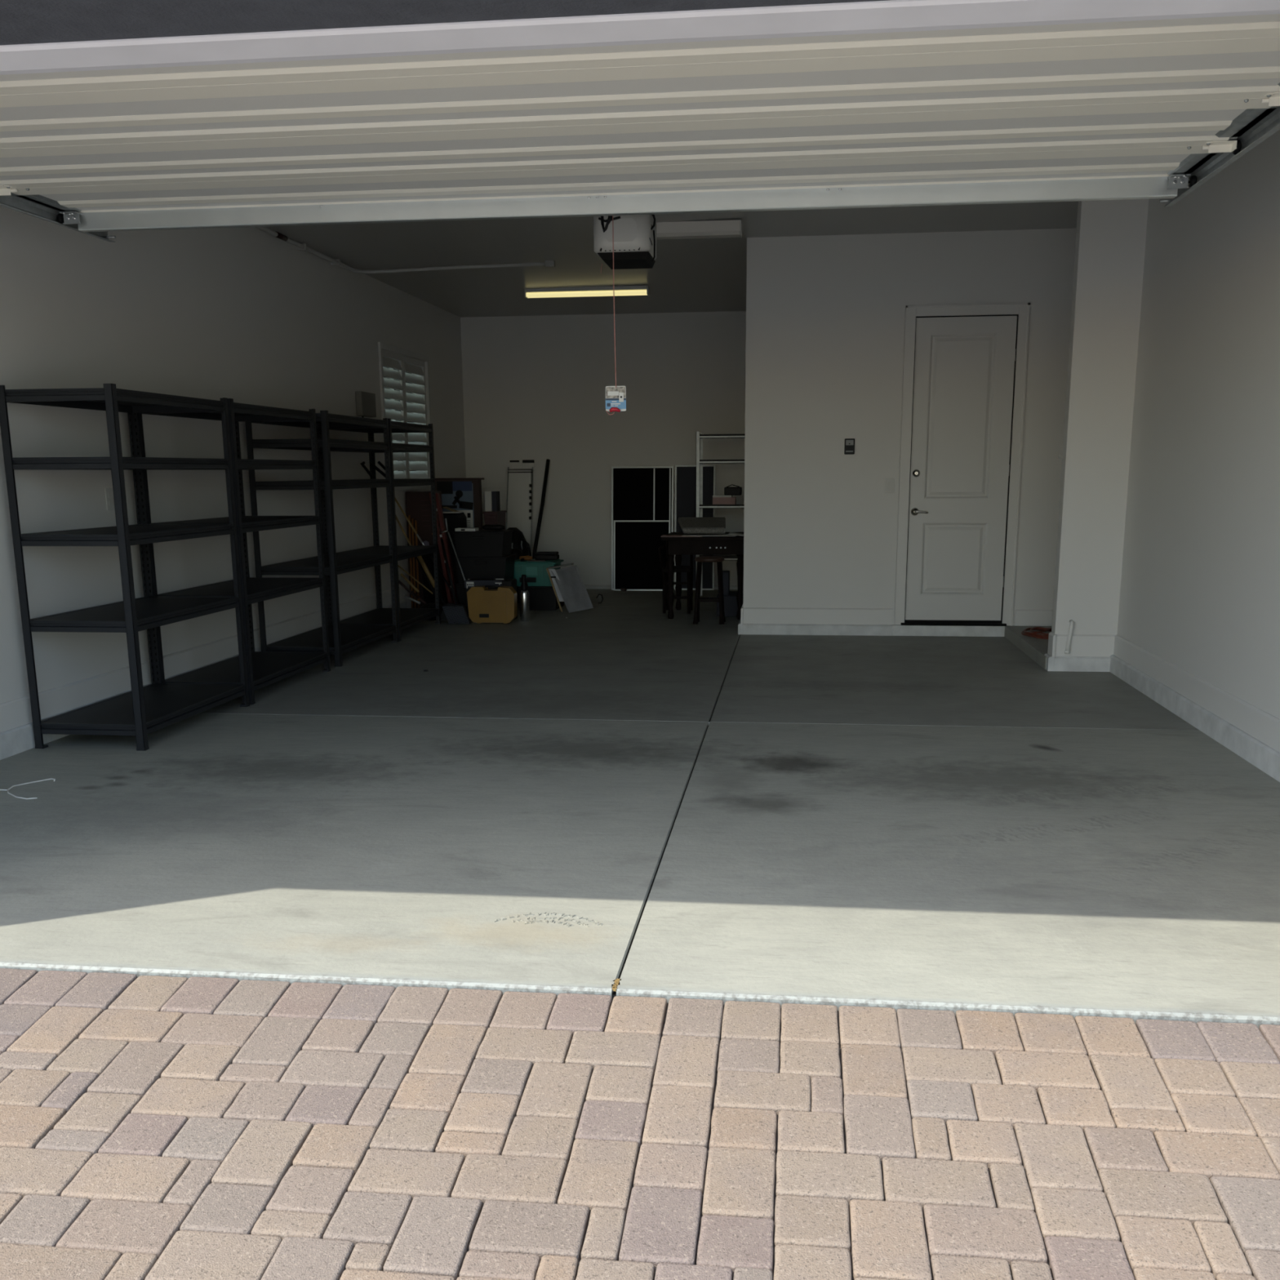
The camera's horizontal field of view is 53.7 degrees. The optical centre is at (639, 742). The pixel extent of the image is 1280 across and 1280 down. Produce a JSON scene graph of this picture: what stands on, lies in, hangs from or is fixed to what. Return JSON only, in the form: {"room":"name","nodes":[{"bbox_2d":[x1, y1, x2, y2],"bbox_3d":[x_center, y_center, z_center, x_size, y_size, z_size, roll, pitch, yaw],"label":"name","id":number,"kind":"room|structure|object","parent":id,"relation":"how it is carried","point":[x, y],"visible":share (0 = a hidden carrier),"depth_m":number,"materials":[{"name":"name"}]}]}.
{"room":"garage","nodes":[
{"label":"garage","id":0,"kind":"room"},
{"bbox_2d":[0,205,466,703],"bbox_3d":[-2.829,-2.257,9.385,0.160,3.350,11.850,1,12,7],"label":"wall","id":1,"kind":"structure","parent":0,"point":[242,314],"depth_m":8.05,"materials":[{"name":"white paint"}]},
{"bbox_2d":[104,488,115,511],"bbox_3d":[-3.024,-1.385,7.221,0.008,0.125,0.080,1,12,7],"label":"electrical outlet","id":2,"kind":"object","parent":1,"relation":"attached to","point":[108,491],"visible":0.93,"depth_m":7.21,"materials":[{"name":"grey plastic"}]},
{"bbox_2d":[0,584,411,759],"bbox_3d":[-2.735,-0.768,9.570,0.040,0.260,11.610,1,12,7],"label":"baseboard","id":3,"kind":"structure","parent":1,"relation":"attached to","point":[16,727],"depth_m":7.37,"materials":[{"name":"paint"}]},
{"bbox_2d":[355,391,376,417],"bbox_3d":[-2.463,-2.991,11.381,0.060,0.298,0.380,1,12,7],"label":"junction box","id":4,"kind":"object","parent":1,"relation":"attached to","point":[365,402],"visible":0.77,"depth_m":11.27,"materials":[{"name":"grey paint"}]},
{"bbox_2d":[377,342,431,491],"bbox_3d":[-2.397,-3.218,12.674,0.172,1.365,1.590,1,12,7],"label":"window","id":5,"kind":"structure","parent":1,"relation":"in","point":[398,379],"depth_m":12.68,"materials":[{"name":"grey paint"}]},
{"bbox_2d":[0,0,888,45],"bbox_3d":[-0.619,-0.843,3.075,16.000,4.700,0.450,1,12,7],"label":"wall","id":6,"kind":"structure","parent":0,"point":[21,21],"depth_m":3.02,"materials":[{"name":"grey paint"}]},
{"bbox_2d":[0,0,1279,75],"bbox_3d":[-0.480,-1.788,3.160,4.940,0.088,0.142,1,12,7],"label":"trim","id":7,"kind":"structure","parent":6,"relation":"attached to","point":[890,15],"depth_m":3.10,"materials":[{"name":"plastic"}]},
{"bbox_2d":[460,311,746,585],"bbox_3d":[-0.095,-3.420,14.723,4.260,3.350,0.140,1,12,7],"label":"wall","id":8,"kind":"structure","parent":0,"point":[534,387],"depth_m":14.60,"materials":[{"name":"white paint"}]},
{"bbox_2d":[584,584,737,589],"bbox_3d":[-0.336,-1.841,15.000,3.455,0.050,0.040,1,12,7],"label":"baseboard","id":9,"kind":"structure","parent":8,"relation":"attached to","point":[587,586],"depth_m":14.99,"materials":[{"name":"paint"}]},
{"bbox_2d":[0,588,1279,1028],"bbox_3d":[1.334,-0.532,9.261,9.600,0.133,12.200,1,12,7],"label":"floor","id":10,"kind":"structure","parent":0,"point":[583,802],"depth_m":4.90,"materials":[{"name":"concrete"}]},
{"bbox_2d":[0,777,55,799],"bbox_3d":[-2.719,0.215,5.586,0.324,0.006,0.347,-9,15,-35],"label":"string","id":11,"kind":"object","parent":10,"relation":"on","point":[7,790],"visible":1,"depth_m":5.64,"materials":[{"name":"white fabric"}]},
{"bbox_2d":[0,383,249,751],"bbox_3d":[-2.725,-0.968,6.853,0.592,1.790,1.262,1,12,7],"label":"storage shelf","id":12,"kind":"object","parent":10,"relation":"on","point":[141,711],"visible":1,"depth_m":6.49,"materials":[{"name":"black metal"}]},
{"bbox_2d":[137,398,330,704],"bbox_3d":[-2.563,-1.246,8.141,0.592,1.790,1.324,1,12,7],"label":"storage shelf","id":13,"kind":"object","parent":10,"relation":"on","point":[264,668],"visible":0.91,"depth_m":8.12,"materials":[{"name":"black metal"}]},
{"bbox_2d":[244,410,398,666],"bbox_3d":[-2.376,-1.568,9.638,0.592,1.790,1.369,1,12,7],"label":"storage shelf","id":14,"kind":"object","parent":10,"relation":"on","point":[343,638],"visible":0.9,"depth_m":9.24,"materials":[{"name":"black metal"}]},
{"bbox_2d":[328,417,440,640],"bbox_3d":[-2.213,-1.847,10.935,0.592,1.790,1.235,1,12,7],"label":"storage shelf","id":15,"kind":"object","parent":10,"relation":"on","point":[406,617],"visible":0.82,"depth_m":11.15,"materials":[{"name":"black metal"}]},
{"bbox_2d":[360,461,373,477],"bbox_3d":[-2.422,-2.414,11.211,0.031,0.144,0.166,5,13,23],"label":"bar","id":16,"kind":"object","parent":15,"relation":"on","point":[362,464],"visible":1,"depth_m":11.20,"materials":[{"name":"black metal"}]},
{"bbox_2d":[369,462,385,477],"bbox_3d":[-2.342,-2.437,11.346,0.160,0.139,0.028,-8,14,-31],"label":"bar","id":17,"kind":"object","parent":15,"relation":"on","point":[371,464],"visible":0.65,"depth_m":11.33,"materials":[{"name":"black metal"}]},
{"bbox_2d":[377,460,394,476],"bbox_3d":[-2.285,-2.452,11.377,0.146,0.152,0.024,-2,12,-6],"label":"bar","id":18,"kind":"object","parent":15,"relation":"on","point":[379,462],"visible":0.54,"depth_m":11.36,"materials":[{"name":"black metal"}]},
{"bbox_2d":[408,515,413,608],"bbox_3d":[-2.288,-1.782,12.640,0.030,0.950,0.020,1,12,7],"label":"stake","id":19,"kind":"object","parent":10,"relation":"on","point":[409,516],"visible":0.65,"depth_m":12.64,"materials":[{"name":"brown wood"}]},
{"bbox_2d":[411,518,416,608],"bbox_3d":[-2.258,-1.767,12.639,0.030,0.920,0.020,1,12,7],"label":"stake","id":20,"kind":"object","parent":10,"relation":"on","point":[412,522],"visible":0.65,"depth_m":12.63,"materials":[{"name":"brown wood"}]},
{"bbox_2d":[395,515,435,594],"bbox_3d":[-2.150,-1.721,12.310,0.510,0.964,0.062,3,13,17],"label":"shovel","id":21,"kind":"object","parent":10,"relation":"on","point":[397,518],"visible":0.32,"depth_m":12.30,"materials":[{"name":"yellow wood"}]},
{"bbox_2d":[414,520,419,608],"bbox_3d":[-2.223,-1.757,12.637,0.030,0.900,0.020,1,12,7],"label":"stake","id":22,"kind":"object","parent":10,"relation":"on","point":[415,522],"visible":0.65,"depth_m":12.64,"materials":[{"name":"brown"}]},
{"bbox_2d":[398,565,446,604],"bbox_3d":[-2.000,-1.439,12.041,0.693,0.526,0.017,3,12,13],"label":"rake","id":23,"kind":"object","parent":10,"relation":"on","point":[399,566],"visible":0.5,"depth_m":12.04,"materials":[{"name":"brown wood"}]},
{"bbox_2d":[400,573,419,592],"bbox_3d":[-2.193,-1.515,12.057,0.190,0.188,0.026,3,12,13],"label":"wooden stick","id":24,"kind":"object","parent":23,"relation":"attached to","point":[402,575],"visible":1,"depth_m":12.05,"materials":[{"name":"brown wood"}]},
{"bbox_2d":[404,490,445,608],"bbox_3d":[-2.175,-1.947,12.857,0.285,1.180,0.322,1,12,7],"label":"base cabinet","id":25,"kind":"object","parent":10,"relation":"on","point":[418,504],"visible":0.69,"depth_m":12.65,"materials":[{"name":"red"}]},
{"bbox_2d":[395,497,460,604],"bbox_3d":[-2.028,-1.798,12.262,0.760,1.136,0.026,4,13,20],"label":"broom","id":26,"kind":"object","parent":10,"relation":"on","point":[396,500],"visible":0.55,"depth_m":12.26,"materials":[{"name":"brown wood"}]},
{"bbox_2d":[421,552,435,603],"bbox_3d":[-2.104,-1.619,12.647,0.180,0.625,0.180,1,12,7],"label":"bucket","id":27,"kind":"object","parent":10,"relation":"on","point":[428,597],"visible":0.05,"depth_m":12.59,"materials":[{"name":"black plastic"}]},
{"bbox_2d":[423,540,429,545],"bbox_3d":[-2.104,-1.950,12.576,0.114,0.101,0.068,-2,12,-8],"label":"gloves","id":28,"kind":"object","parent":27,"relation":"on","point":[426,543],"visible":0.32,"depth_m":12.54,"materials":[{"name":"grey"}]},
{"bbox_2d":[417,555,446,605],"bbox_3d":[-1.991,-1.530,12.226,0.369,0.635,0.045,3,12,13],"label":"plank","id":29,"kind":"object","parent":10,"relation":"on","point":[420,557],"visible":0.44,"depth_m":12.20,"materials":[{"name":"brown wood"}]},
{"bbox_2d":[429,493,457,604],"bbox_3d":[-1.913,-1.842,12.382,0.246,1.170,0.074,1,12,7],"label":"step ladder","id":30,"kind":"object","parent":10,"relation":"on","point":[439,509],"visible":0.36,"depth_m":12.35,"materials":[{"name":"red metal"}]},
{"bbox_2d":[440,518,465,580],"bbox_3d":[-1.751,-1.693,12.258,0.391,0.933,0.039,6,14,26],"label":"squeegee","id":31,"kind":"object","parent":10,"relation":"on","point":[445,518],"visible":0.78,"depth_m":12.25,"materials":[{"name":"metal"}]},
{"bbox_2d":[443,512,466,603],"bbox_3d":[-1.971,-1.931,13.320,0.250,0.950,0.300,1,12,7],"label":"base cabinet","id":32,"kind":"object","parent":10,"relation":"on","point":[454,521],"visible":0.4,"depth_m":13.14,"materials":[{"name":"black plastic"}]},
{"bbox_2d":[442,506,462,513],"bbox_3d":[-1.981,-2.425,13.205,0.220,0.062,0.220,0,12,1],"label":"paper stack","id":33,"kind":"object","parent":32,"relation":"on","point":[446,508],"visible":0.82,"depth_m":13.11,"materials":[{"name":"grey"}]},
{"bbox_2d":[440,538,470,624],"bbox_3d":[-1.714,-1.492,11.721,0.345,0.752,0.386,1,12,7],"label":"shovel","id":34,"kind":"object","parent":10,"relation":"on","point":[453,613],"visible":0.99,"depth_m":11.60,"materials":[{"name":"black plastic"}]},
{"bbox_2d":[435,477,484,529],"bbox_3d":[-1.922,-2.169,13.585,0.525,1.305,0.115,1,12,7],"label":"product box","id":35,"kind":"object","parent":10,"relation":"on","point":[464,495],"visible":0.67,"depth_m":13.45,"materials":[{"name":"grey cardboard"}]},
{"bbox_2d":[464,577,517,620],"bbox_3d":[-1.405,-1.354,11.933,0.450,0.396,0.255,1,12,7],"label":"tool case","id":36,"kind":"object","parent":10,"relation":"on","point":[469,583],"visible":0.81,"depth_m":11.80,"materials":[{"name":"black plastic"}]},
{"bbox_2d":[466,585,517,623],"bbox_3d":[-1.359,-1.270,11.660,0.440,0.346,0.159,1,12,7],"label":"tool case","id":37,"kind":"object","parent":10,"relation":"on","point":[485,605],"visible":1,"depth_m":11.59,"materials":[{"name":"yellow plastic"}]},
{"bbox_2d":[482,510,506,529],"bbox_3d":[-1.572,-2.042,13.830,0.169,0.950,0.432,1,12,7],"label":"storage bin","id":38,"kind":"object","parent":10,"relation":"on","point":[490,517],"visible":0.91,"depth_m":13.57,"materials":[{"name":"red plastic"}]},
{"bbox_2d":[484,490,500,511],"bbox_3d":[-1.593,-2.605,13.674,0.120,0.214,0.200,1,12,7],"label":"carton","id":39,"kind":"object","parent":38,"relation":"on","point":[492,503],"visible":1,"depth_m":13.59,"materials":[{"name":"grey cardboard"}]},
{"bbox_2d":[506,527,531,603],"bbox_3d":[-1.327,-1.869,13.393,0.336,0.790,0.412,-5,13,-19],"label":"backpack","id":40,"kind":"object","parent":10,"relation":"on","point":[520,547],"visible":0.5,"depth_m":13.26,"materials":[{"name":"black fabric"}]},
{"bbox_2d":[505,459,534,556],"bbox_3d":[-1.415,-2.538,14.824,0.352,1.500,0.263,1,12,7],"label":"folding table","id":41,"kind":"object","parent":10,"relation":"on","point":[519,479],"visible":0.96,"depth_m":14.80,"materials":[{"name":"white paint"}]},
{"bbox_2d":[519,574,529,621],"bbox_3d":[-1.075,-1.342,11.789,0.091,0.430,0.088,1,12,7],"label":"water bottle","id":42,"kind":"object","parent":10,"relation":"on","point":[524,593],"visible":1,"depth_m":11.76,"materials":[{"name":"silver metal"}]},
{"bbox_2d":[517,586,564,610],"bbox_3d":[-1.000,-1.496,12.968,0.410,0.235,0.510,1,12,7],"label":"crate","id":43,"kind":"object","parent":10,"relation":"on","point":[540,597],"visible":0.47,"depth_m":12.72,"materials":[{"name":"black plastic"}]},
{"bbox_2d":[513,559,564,586],"bbox_3d":[-1.061,-1.733,12.919,0.500,0.247,0.440,1,12,7],"label":"tote","id":44,"kind":"object","parent":43,"relation":"on","point":[536,573],"visible":0.79,"depth_m":12.73,"materials":[{"name":"teal plastic"}]},
{"bbox_2d":[519,555,536,561],"bbox_3d":[-1.133,-1.853,12.769,0.170,0.055,0.086,1,12,7],"label":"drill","id":45,"kind":"object","parent":44,"relation":"on","point":[522,558],"visible":1,"depth_m":12.77,"materials":[{"name":"brown"}]},
{"bbox_2d":[528,559,546,561],"bbox_3d":[-1.040,-1.834,12.750,0.170,0.018,0.100,0,12,1],"label":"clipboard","id":46,"kind":"object","parent":44,"relation":"on","point":[534,560],"visible":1,"depth_m":12.71,"materials":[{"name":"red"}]},
{"bbox_2d":[534,551,559,559],"bbox_3d":[-0.954,-1.915,12.990,0.230,0.076,0.140,1,12,7],"label":"tool pouch","id":47,"kind":"object","parent":44,"relation":"on","point":[539,555],"visible":0.98,"depth_m":12.93,"materials":[{"name":"black fabric"}]},
{"bbox_2d":[532,458,550,557],"bbox_3d":[-1.145,-2.525,14.741,0.057,1.508,0.430,5,13,25],"label":"pole","id":48,"kind":"object","parent":10,"relation":"on","point":[547,465],"visible":0.67,"depth_m":14.68,"materials":[{"name":"black plastic"}]},
{"bbox_2d":[546,563,603,613],"bbox_3d":[-0.661,-1.551,12.655,0.515,0.470,0.524,1,12,7],"label":"board","id":49,"kind":"object","parent":10,"relation":"on","point":[569,588],"visible":1,"depth_m":12.58,"materials":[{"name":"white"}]},
{"bbox_2d":[611,978,621,991],"bbox_3d":[-0.065,0.662,3.449,0.024,0.006,0.075,1,12,7],"label":"dry leaves","id":50,"kind":"object","parent":10,"relation":"on","point":[614,988],"visible":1,"depth_m":3.44,"materials":[{"name":"brown plant"}]},
{"bbox_2d":[613,520,670,591],"bbox_3d":[0.022,-2.163,14.680,0.660,0.806,0.095,1,12,7],"label":"screen","id":51,"kind":"object","parent":10,"relation":"on","point":[637,543],"visible":0.76,"depth_m":14.68,"materials":[{"name":"black glass"}]},
{"bbox_2d":[611,466,673,590],"bbox_3d":[0.026,-2.480,14.709,0.720,1.414,0.145,1,12,7],"label":"screen","id":52,"kind":"object","parent":10,"relation":"on","point":[646,493],"visible":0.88,"depth_m":14.66,"materials":[{"name":"black glass"}]},
{"bbox_2d":[657,540,693,613],"bbox_3d":[0.354,-1.656,12.487,0.323,0.732,0.394,1,12,7],"label":"dining chair","id":53,"kind":"object","parent":10,"relation":"on","point":[688,569],"visible":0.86,"depth_m":12.35,"materials":[{"name":"brown wood"}]},
{"bbox_2d":[674,465,715,590],"bbox_3d":[0.635,-2.484,14.678,0.465,1.426,0.116,1,12,7],"label":"screen","id":54,"kind":"object","parent":10,"relation":"on","point":[685,475],"visible":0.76,"depth_m":14.64,"materials":[{"name":"grey"}]},
{"bbox_2d":[661,532,743,619],"bbox_3d":[0.644,-1.617,12.215,0.780,0.765,0.980,1,12,7],"label":"dining table","id":55,"kind":"object","parent":10,"relation":"on","point":[704,545],"visible":0.73,"depth_m":11.76,"materials":[{"name":"brown wood"}]},
{"bbox_2d":[660,532,743,537],"bbox_3d":[0.585,-1.942,11.833,0.778,0.028,0.399,1,12,7],"label":"tabletop","id":56,"kind":"object","parent":55,"relation":"on","point":[731,534],"visible":0.9,"depth_m":11.76,"materials":[{"name":"brown wood"}]},
{"bbox_2d":[677,517,725,533],"bbox_3d":[0.582,-2.071,12.084,0.510,0.126,0.700,1,12,7],"label":"storage bin","id":57,"kind":"object","parent":56,"relation":"on","point":[687,525],"visible":1,"depth_m":11.89,"materials":[{"name":"grey plastic"}]},
{"bbox_2d":[693,555,725,624],"bbox_3d":[0.633,-1.388,11.534,0.286,0.607,0.267,1,12,7],"label":"bar stool","id":58,"kind":"object","parent":10,"relation":"on","point":[717,559],"visible":1,"depth_m":11.45,"materials":[{"name":"black wood"}]},
{"bbox_2d":[695,431,745,595],"bbox_3d":[0.933,-2.444,13.680,0.620,1.765,0.482,1,12,7],"label":"metal rack","id":59,"kind":"object","parent":10,"relation":"on","point":[700,436],"visible":0.42,"depth_m":13.42,"materials":[{"name":"white metal"}]},
{"bbox_2d":[698,555,737,556],"bbox_3d":[0.936,-2.018,13.772,0.610,0.006,0.470,1,12,7],"label":"shelf","id":60,"kind":"object","parent":59,"relation":"attached to","point":[699,555],"depth_m":13.91,"materials":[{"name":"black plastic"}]},
{"bbox_2d":[712,494,736,504],"bbox_3d":[0.905,-2.589,13.545,0.240,0.104,0.230,1,12,7],"label":"storage box","id":61,"kind":"object","parent":59,"relation":"on","point":[717,499],"visible":0.89,"depth_m":13.44,"materials":[{"name":"red"}]},
{"bbox_2d":[712,494,732,497],"bbox_3d":[0.885,-2.632,13.543,0.200,0.019,0.220,1,12,7],"label":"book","id":62,"kind":"object","parent":61,"relation":"on","point":[716,495],"depth_m":13.44,"materials":[{"name":"grey paper"}]},
{"bbox_2d":[724,484,742,495],"bbox_3d":[0.996,-2.700,13.530,0.180,0.114,0.190,1,12,7],"label":"handbag","id":63,"kind":"object","parent":61,"relation":"on","point":[727,491],"visible":1,"depth_m":13.44,"materials":[{"name":"black leather"}]},
{"bbox_2d":[716,570,743,617],"bbox_3d":[0.889,-1.452,12.261,0.260,0.420,0.500,1,12,7],"label":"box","id":64,"kind":"object","parent":10,"relation":"on","point":[731,608],"visible":0.45,"depth_m":12.05,"materials":[{"name":"grey"}]},
{"bbox_3d":[-1.962,-1.248,12.044,0.310,0.150,0.310,1,12,7],"label":"trash bag","id":65,"kind":"object","parent":10,"relation":"on","visible":0},
{"bbox_2d":[410,591,426,604],"bbox_3d":[-2.095,-1.367,11.973,0.176,0.127,0.026,6,14,28],"label":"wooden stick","id":66,"kind":"object","parent":65,"relation":"on","point":[415,594],"visible":1,"depth_m":11.96,"materials":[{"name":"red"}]},
{"bbox_2d":[398,579,417,599],"bbox_3d":[-2.207,-1.448,12.032,0.208,0.189,0.026,2,12,13],"label":"wooden stick","id":67,"kind":"object","parent":66,"relation":"attached to","point":[405,587],"visible":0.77,"depth_m":12.02,"materials":[{"name":"brown wood"}]},
{"bbox_2d":[404,595,420,604],"bbox_3d":[-2.154,-1.349,11.985,0.162,0.089,0.026,3,12,14],"label":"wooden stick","id":68,"kind":"object","parent":66,"relation":"on","point":[405,596],"visible":1,"depth_m":11.98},
{"bbox_3d":[-1.523,-1.439,12.562,0.524,0.300,0.432,1,12,7],"label":"storage bin","id":69,"kind":"object","parent":10,"relation":"on","visible":0},
{"bbox_2d":[453,554,515,583],"bbox_3d":[-1.524,-1.715,12.513,0.524,0.259,0.432,1,12,7],"label":"storage bin","id":70,"kind":"object","parent":69,"relation":"on","point":[473,567],"visible":0.86,"depth_m":12.32,"materials":[{"name":"black plastic"}]},
{"bbox_2d":[452,529,513,556],"bbox_3d":[-1.539,-1.962,12.472,0.514,0.239,0.432,1,12,7],"label":"storage bin","id":71,"kind":"object","parent":70,"relation":"on","point":[480,543],"visible":0.93,"depth_m":12.29,"materials":[{"name":"black plastic"}]},
{"bbox_2d":[454,528,478,531],"bbox_3d":[-1.699,-2.087,12.422,0.200,0.027,0.153,1,12,7],"label":"flat box","id":72,"kind":"object","parent":71,"relation":"on","point":[455,529],"visible":1,"depth_m":12.35,"materials":[{"name":"grey"}]},
{"bbox_2d":[482,524,504,530],"bbox_3d":[-1.442,-2.115,12.457,0.222,0.058,0.067,1,12,7],"label":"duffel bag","id":73,"kind":"object","parent":71,"relation":"on","point":[488,526],"visible":1,"depth_m":12.44,"materials":[{"name":"black fabric"}]},
{"bbox_2d":[265,200,1078,317],"bbox_3d":[0.757,-3.806,8.602,7.410,0.340,11.850,1,12,7],"label":"ceiling","id":74,"kind":"structure","parent":0,"point":[689,275],"depth_m":10.44,"materials":[{"name":"grey paint"}]},
{"bbox_2d":[0,194,115,242],"bbox_3d":[-2.714,-2.474,4.818,0.100,0.657,2.565,1,12,7],"label":"door track","id":75,"kind":"object","parent":74,"relation":"hanging from","point":[11,202],"visible":0.42,"depth_m":5.56,"materials":[{"name":"silver metal"}]},
{"bbox_2d":[255,226,555,273],"bbox_3d":[-1.920,-3.607,8.610,1.780,0.083,5.030,1,12,7],"label":"pipe","id":76,"kind":"object","parent":74,"relation":"attached to","point":[300,246],"visible":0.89,"depth_m":10.92,"materials":[{"name":"grey metal"}]},
{"bbox_2d":[524,285,649,298],"bbox_3d":[-0.521,-4.429,12.462,1.230,0.082,0.150,1,12,7],"label":"ceiling light","id":77,"kind":"object","parent":74,"relation":"attached to","point":[620,290],"visible":1,"depth_m":12.41,"materials":[{"name":"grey plastic"}]},
{"bbox_2d":[593,214,656,415],"bbox_3d":[-0.251,-2.086,4.804,0.308,1.557,3.505,1,12,7],"label":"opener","id":78,"kind":"object","parent":74,"relation":"hanging from","point":[621,242],"visible":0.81,"depth_m":6.15,"materials":[{"name":"grey plastic"}]},
{"bbox_2d":[605,386,626,411],"bbox_3d":[-0.113,-1.605,5.912,0.097,0.114,0.003,1,12,7],"label":"tag","id":79,"kind":"object","parent":78,"relation":"hanging from","point":[615,397],"visible":1,"depth_m":5.91,"materials":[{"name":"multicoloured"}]},
{"bbox_2d":[656,219,742,239],"bbox_3d":[0.209,-3.834,9.499,1.105,0.102,0.176,1,12,7],"label":"ceiling light","id":80,"kind":"object","parent":74,"relation":"attached to","point":[708,228],"visible":0.57,"depth_m":9.40,"materials":[{"name":"white"}]},
{"bbox_2d":[1159,106,1279,207],"bbox_3d":[2.125,-2.403,4.183,0.100,0.721,2.480,1,12,7],"label":"door track","id":81,"kind":"object","parent":74,"relation":"hanging from","point":[1269,125],"visible":0.7,"depth_m":4.64,"materials":[{"name":"silver metal"}]},
{"bbox_2d":[0,13,1279,231],"bbox_3d":[-0.322,-2.092,4.327,4.906,0.125,2.525,1,12,7],"label":"garage door","id":82,"kind":"structure","parent":81,"relation":"attached to","point":[1120,110],"depth_m":4.36,"materials":[{"name":"beige metal"}]},
{"bbox_2d":[742,228,1076,625],"bbox_3d":[3.002,-2.884,12.245,3.795,3.300,4.140,1,12,7],"label":"wall","id":83,"kind":"structure","parent":0,"point":[825,314],"depth_m":10.27,"materials":[{"name":"white paint"}]},
{"bbox_2d":[737,604,893,635],"bbox_3d":[1.727,-1.450,12.693,1.290,0.225,4.180,1,12,7],"label":"baseboard","id":84,"kind":"structure","parent":83,"relation":"attached to","point":[753,620],"depth_m":10.68,"materials":[{"name":"paint"}]},
{"bbox_2d":[844,438,854,454],"bbox_3d":[1.716,-2.421,10.361,0.082,0.126,0.022,1,12,7],"label":"keypad","id":85,"kind":"object","parent":83,"relation":"attached to","point":[849,446],"visible":1,"depth_m":10.35,"materials":[{"name":"black plastic"}]},
{"bbox_2d":[892,624,1004,636],"bbox_3d":[2.571,-0.930,10.565,0.917,0.088,0.042,1,12,7],"label":"trim","id":86,"kind":"structure","parent":83,"relation":"attached to","point":[898,629],"depth_m":10.54,"materials":[{"name":"paint"}]},
{"bbox_2d":[894,302,1030,626],"bbox_3d":[2.610,-2.232,10.342,0.962,2.548,0.180,1,12,7],"label":"door","id":87,"kind":"structure","parent":83,"relation":"in","point":[962,413],"depth_m":10.31,"materials":[{"name":"white paint"}]},
{"bbox_2d":[1014,608,1053,626],"bbox_3d":[3.800,-1.020,10.404,1.397,0.135,0.018,1,12,7],"label":"baseboard","id":88,"kind":"structure","parent":83,"relation":"attached to","point":[1023,617],"depth_m":10.46,"materials":[{"name":"white paint"}]},
{"bbox_2d":[1004,625,1052,669],"bbox_3d":[3.701,-0.711,9.551,1.578,0.110,1.815,1,12,7],"label":"floor","id":89,"kind":"structure","parent":0,"point":[1035,648],"depth_m":9.59,"materials":[{"name":"concrete"}]},
{"bbox_2d":[1021,626,1051,639],"bbox_3d":[3.166,-0.862,9.902,0.342,0.047,0.552,1,12,7],"label":"extension cord","id":90,"kind":"object","parent":89,"relation":"on","point":[1033,634],"visible":0.54,"depth_m":9.81,"materials":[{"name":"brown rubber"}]},
{"bbox_2d":[1051,199,1148,635],"bbox_3d":[3.607,-2.058,8.374,1.531,3.300,0.120,1,12,7],"label":"wall pillar","id":91,"kind":"structure","parent":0,"point":[1111,234],"depth_m":8.36,"materials":[{"name":"white paint"}]},
{"bbox_2d":[1044,631,1115,671],"bbox_3d":[3.039,-0.623,8.733,0.451,0.250,0.160,1,12,7],"label":"baseboard","id":92,"kind":"structure","parent":91,"relation":"attached to","point":[1088,652],"depth_m":8.67,"materials":[{"name":"paint"}]},
{"bbox_2d":[1064,619,1073,653],"bbox_3d":[2.936,-0.721,8.656,0.050,0.227,0.056,1,12,7],"label":"pipe stub","id":93,"kind":"object","parent":92,"relation":"attached to","point":[1067,651],"visible":1,"depth_m":8.64,"materials":[{"name":"white paint"}]},
{"bbox_2d":[1116,129,1279,719],"bbox_3d":[2.982,-1.491,5.627,0.150,3.350,5.650,1,12,7],"label":"wall","id":94,"kind":"structure","parent":0,"point":[1200,588],"depth_m":6.72,"materials":[{"name":"white paint"}]},
{"bbox_2d":[1109,635,1279,782],"bbox_3d":[2.896,-0.024,5.941,0.040,0.250,5.625,1,12,7],"label":"baseboard","id":95,"kind":"structure","parent":94,"relation":"attached to","point":[1247,731],"depth_m":6.67,"materials":[{"name":"paint"}]},
{"label":"outside","id":96,"kind":"structure","parent":0,"visible":0},
{"bbox_2d":[0,968,1279,1279],"bbox_3d":[-0.363,1.334,1.763,8.106,0.590,3.566,1,12,7],"label":"driveway","id":97,"kind":"structure","parent":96,"point":[153,1127],"depth_m":2.81,"materials":[{"name":"beige brick"},{"name":"sand"}]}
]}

